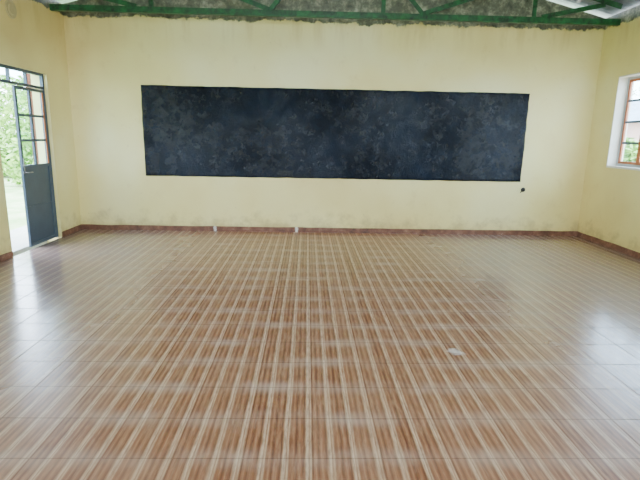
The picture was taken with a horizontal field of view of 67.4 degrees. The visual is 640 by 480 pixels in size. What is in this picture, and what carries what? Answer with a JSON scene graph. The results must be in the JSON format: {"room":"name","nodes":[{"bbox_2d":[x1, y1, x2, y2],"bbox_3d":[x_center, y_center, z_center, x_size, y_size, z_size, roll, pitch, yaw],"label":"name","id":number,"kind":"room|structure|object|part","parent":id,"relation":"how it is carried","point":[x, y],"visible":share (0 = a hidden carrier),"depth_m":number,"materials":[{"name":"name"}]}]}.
{"room":"empty classroom","nodes":[
{"label":"empty classroom","id":0,"kind":"room"},
{"bbox_2d":[0,0,80,254],"bbox_3d":[-3.775,-0.711,2.549,0.220,3.490,10.270,1,12,-2],"label":"wall","id":1,"kind":"structure","parent":0,"point":[34,40],"depth_m":6.72,"materials":[{"name":"beige paint"}]},
{"bbox_2d":[0,251,12,261],"bbox_3d":[-3.662,1.025,1.868,0.014,0.082,8.210,1,12,-2],"label":"baseboard","id":2,"kind":"structure","parent":1,"relation":"attached to","point":[6,256],"depth_m":5.75,"materials":[{"name":"brown tile"}]},
{"bbox_2d":[5,0,16,18],"bbox_3d":[-3.719,-2.784,5.785,0.022,0.220,0.220,1,12,-2],"label":"junction box cover","id":3,"kind":"object","parent":1,"relation":"attached to","point":[10,7],"visible":1,"depth_m":5.77,"materials":[{"name":"yellow plastic"}]},
{"bbox_2d":[0,64,58,246],"bbox_3d":[-3.868,-1.020,6.154,0.446,2.290,1.348,5,13,17],"label":"door","id":4,"kind":"structure","parent":1,"relation":"in","point":[37,179],"depth_m":6.49,"materials":[{"name":"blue metal"}]},
{"bbox_3d":[-3.837,-0.985,6.490,0.030,2.060,0.670,1,12,-2],"label":"frame","id":5,"kind":"part","parent":4,"relation":"part of","materials":[{"name":"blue metal"}]},
{"bbox_3d":[-3.842,-0.501,6.593,0.014,0.990,0.590,1,12,-2],"label":"panel","id":6,"kind":"part","parent":4,"relation":"part of","materials":[{"name":"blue metal"}]},
{"bbox_2d":[62,224,81,236],"bbox_3d":[-3.804,-0.149,7.378,0.013,0.081,0.620,1,12,-2],"label":"baseboard","id":7,"kind":"structure","parent":1,"relation":"attached to","point":[79,227],"depth_m":7.34,"materials":[{"name":"brown tile"}]},
{"bbox_2d":[0,229,639,479],"bbox_3d":[0.334,0.999,2.906,8.060,0.150,10.050,1,12,-2],"label":"floor","id":8,"kind":"structure","parent":0,"point":[125,354],"depth_m":3.36,"materials":[{"name":"brown tile"}]},
{"bbox_2d":[63,0,605,230],"bbox_3d":[0.246,-2.195,7.475,8.060,4.495,0.220,1,12,-2],"label":"wall","id":9,"kind":"structure","parent":0,"point":[110,56],"depth_m":7.33,"materials":[{"name":"beige paint"}]},
{"bbox_2d":[82,224,576,235],"bbox_3d":[0.210,-0.160,7.788,8.032,0.082,0.014,1,12,-2],"label":"baseboard","id":10,"kind":"structure","parent":9,"relation":"attached to","point":[84,226],"depth_m":7.78,"materials":[{"name":"brown tile"}]},
{"bbox_2d":[141,85,529,181],"bbox_3d":[0.254,-1.637,7.472,5.959,1.366,0.017,1,12,-2],"label":"blackboard","id":11,"kind":"object","parent":9,"relation":"attached to","point":[205,131],"visible":1,"depth_m":7.46,"materials":[{"name":"paint"}]},
{"bbox_2d":[56,0,639,17],"bbox_3d":[0.409,-2.869,2.072,9.460,1.209,11.027,1,12,-2],"label":"ceiling","id":12,"kind":"structure","parent":0,"point":[608,11],"depth_m":7.23,"materials":[{"name":"white metal"}]},
{"bbox_2d":[49,0,622,25],"bbox_3d":[0.290,-3.760,6.652,8.040,1.279,0.060,1,12,-2],"label":"roof truss","id":13,"kind":"object","parent":12,"relation":"attached to","point":[550,18],"visible":1,"depth_m":6.75,"materials":[{"name":"green metal"}]},
{"bbox_3d":[-2.345,-3.477,6.634,0.060,0.472,0.040,1,12,-2],"label":"web post","id":14,"kind":"part","parent":13,"relation":"part of","materials":[{"name":"green metal"}]},
{"bbox_3d":[0.898,-3.681,6.674,0.060,0.976,0.040,1,12,-2],"label":"web post","id":15,"kind":"part","parent":13,"relation":"part of","materials":[{"name":"green metal"}]},
{"bbox_3d":[3.042,-3.390,6.791,0.060,0.440,0.040,1,12,-2],"label":"web post","id":16,"kind":"part","parent":13,"relation":"part of","materials":[{"name":"green metal"}]},
{"bbox_2d":[578,5,639,252],"bbox_3d":[4.501,-0.603,2.785,0.220,3.490,10.270,1,12,-2],"label":"wall","id":17,"kind":"structure","parent":0,"point":[610,203],"depth_m":7.04,"materials":[{"name":"beige paint"}]},
{"bbox_2d":[576,231,639,258],"bbox_3d":[4.357,0.938,2.997,0.014,0.082,10.050,1,12,-2],"label":"baseboard","id":18,"kind":"structure","parent":17,"relation":"attached to","point":[616,247],"depth_m":7.02,"materials":[{"name":"brown tile"}]},
{"bbox_2d":[606,72,639,170],"bbox_3d":[4.303,-1.529,6.152,0.008,1.295,1.780,1,12,-2],"label":"window frame","id":19,"kind":"structure","parent":17,"relation":"in","point":[607,166],"depth_m":6.93,"materials":[{"name":"white paint"}]},
{"bbox_2d":[616,75,639,167],"bbox_3d":[4.449,-1.535,6.154,0.035,1.250,1.750,1,12,-2],"label":"window","id":20,"kind":"structure","parent":17,"relation":"in","point":[631,80],"depth_m":6.90,"materials":[{"name":"grey paint"}]},
{"bbox_3d":[4.444,-1.579,6.359,0.026,1.180,0.420,1,12,-2],"label":"sash","id":21,"kind":"part","parent":20,"relation":"part of","materials":[{"name":"orange paint"}]},
{"label":"outside","id":22,"kind":"structure","parent":0,"visible":0},
{"bbox_2d":[4,175,26,229],"bbox_3d":[-0.285,-0.343,10.147,80.000,0.240,70.000,1,12,-2],"label":"ground","id":23,"kind":"structure","parent":22,"point":[14,195],"depth_m":11.26,"materials":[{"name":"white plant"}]},
{"bbox_2d":[0,74,31,176],"bbox_3d":[-11.488,-4.300,18.274,3.153,3.714,3.227,1,12,-2],"label":"shrub","id":24,"kind":"object","parent":23,"relation":"on","point":[8,123],"visible":0.24,"depth_m":17.43,"materials":[{"name":"green plant"}]},
{"bbox_2d":[3,75,33,185],"bbox_3d":[-8.456,-3.575,15.479,2.854,3.581,2.858,1,12,-2],"label":"shrub","id":25,"kind":"object","parent":23,"relation":"on","point":[14,154],"visible":0.07,"depth_m":14.73,"materials":[{"name":"green plant"}]},
{"bbox_2d":[10,225,46,256],"bbox_3d":[-4.371,0.904,3.021,0.898,0.128,10.550,1,12,-2],"label":"veranda slab","id":26,"kind":"object","parent":23,"relation":"on","point":[19,236],"depth_m":6.91,"materials":[{"name":"concrete"}]},
{"bbox_2d":[26,73,38,163],"bbox_3d":[-5.382,-1.915,9.293,0.340,3.000,0.340,1,12,-2],"label":"pillar","id":27,"kind":"structure","parent":23,"relation":"on","point":[28,75],"depth_m":9.08,"materials":[{"name":"paint"}]},
{"bbox_2d":[623,136,637,161],"bbox_3d":[8.963,-2.223,14.732,1.842,1.960,1.980,1,12,-2],"label":"shrub","id":28,"kind":"object","parent":23,"relation":"on","point":[630,151],"visible":0.05,"depth_m":14.15,"materials":[{"name":"green plant"}]},
{"bbox_2d":[625,101,639,157],"bbox_3d":[16.392,-5.002,23.902,10.800,3.780,6.200,1,12,-2],"label":"block","id":29,"kind":"object","parent":23,"relation":"on","point":[633,130],"visible":0.02,"depth_m":21.25,"materials":[{"name":"paint"}]}
]}

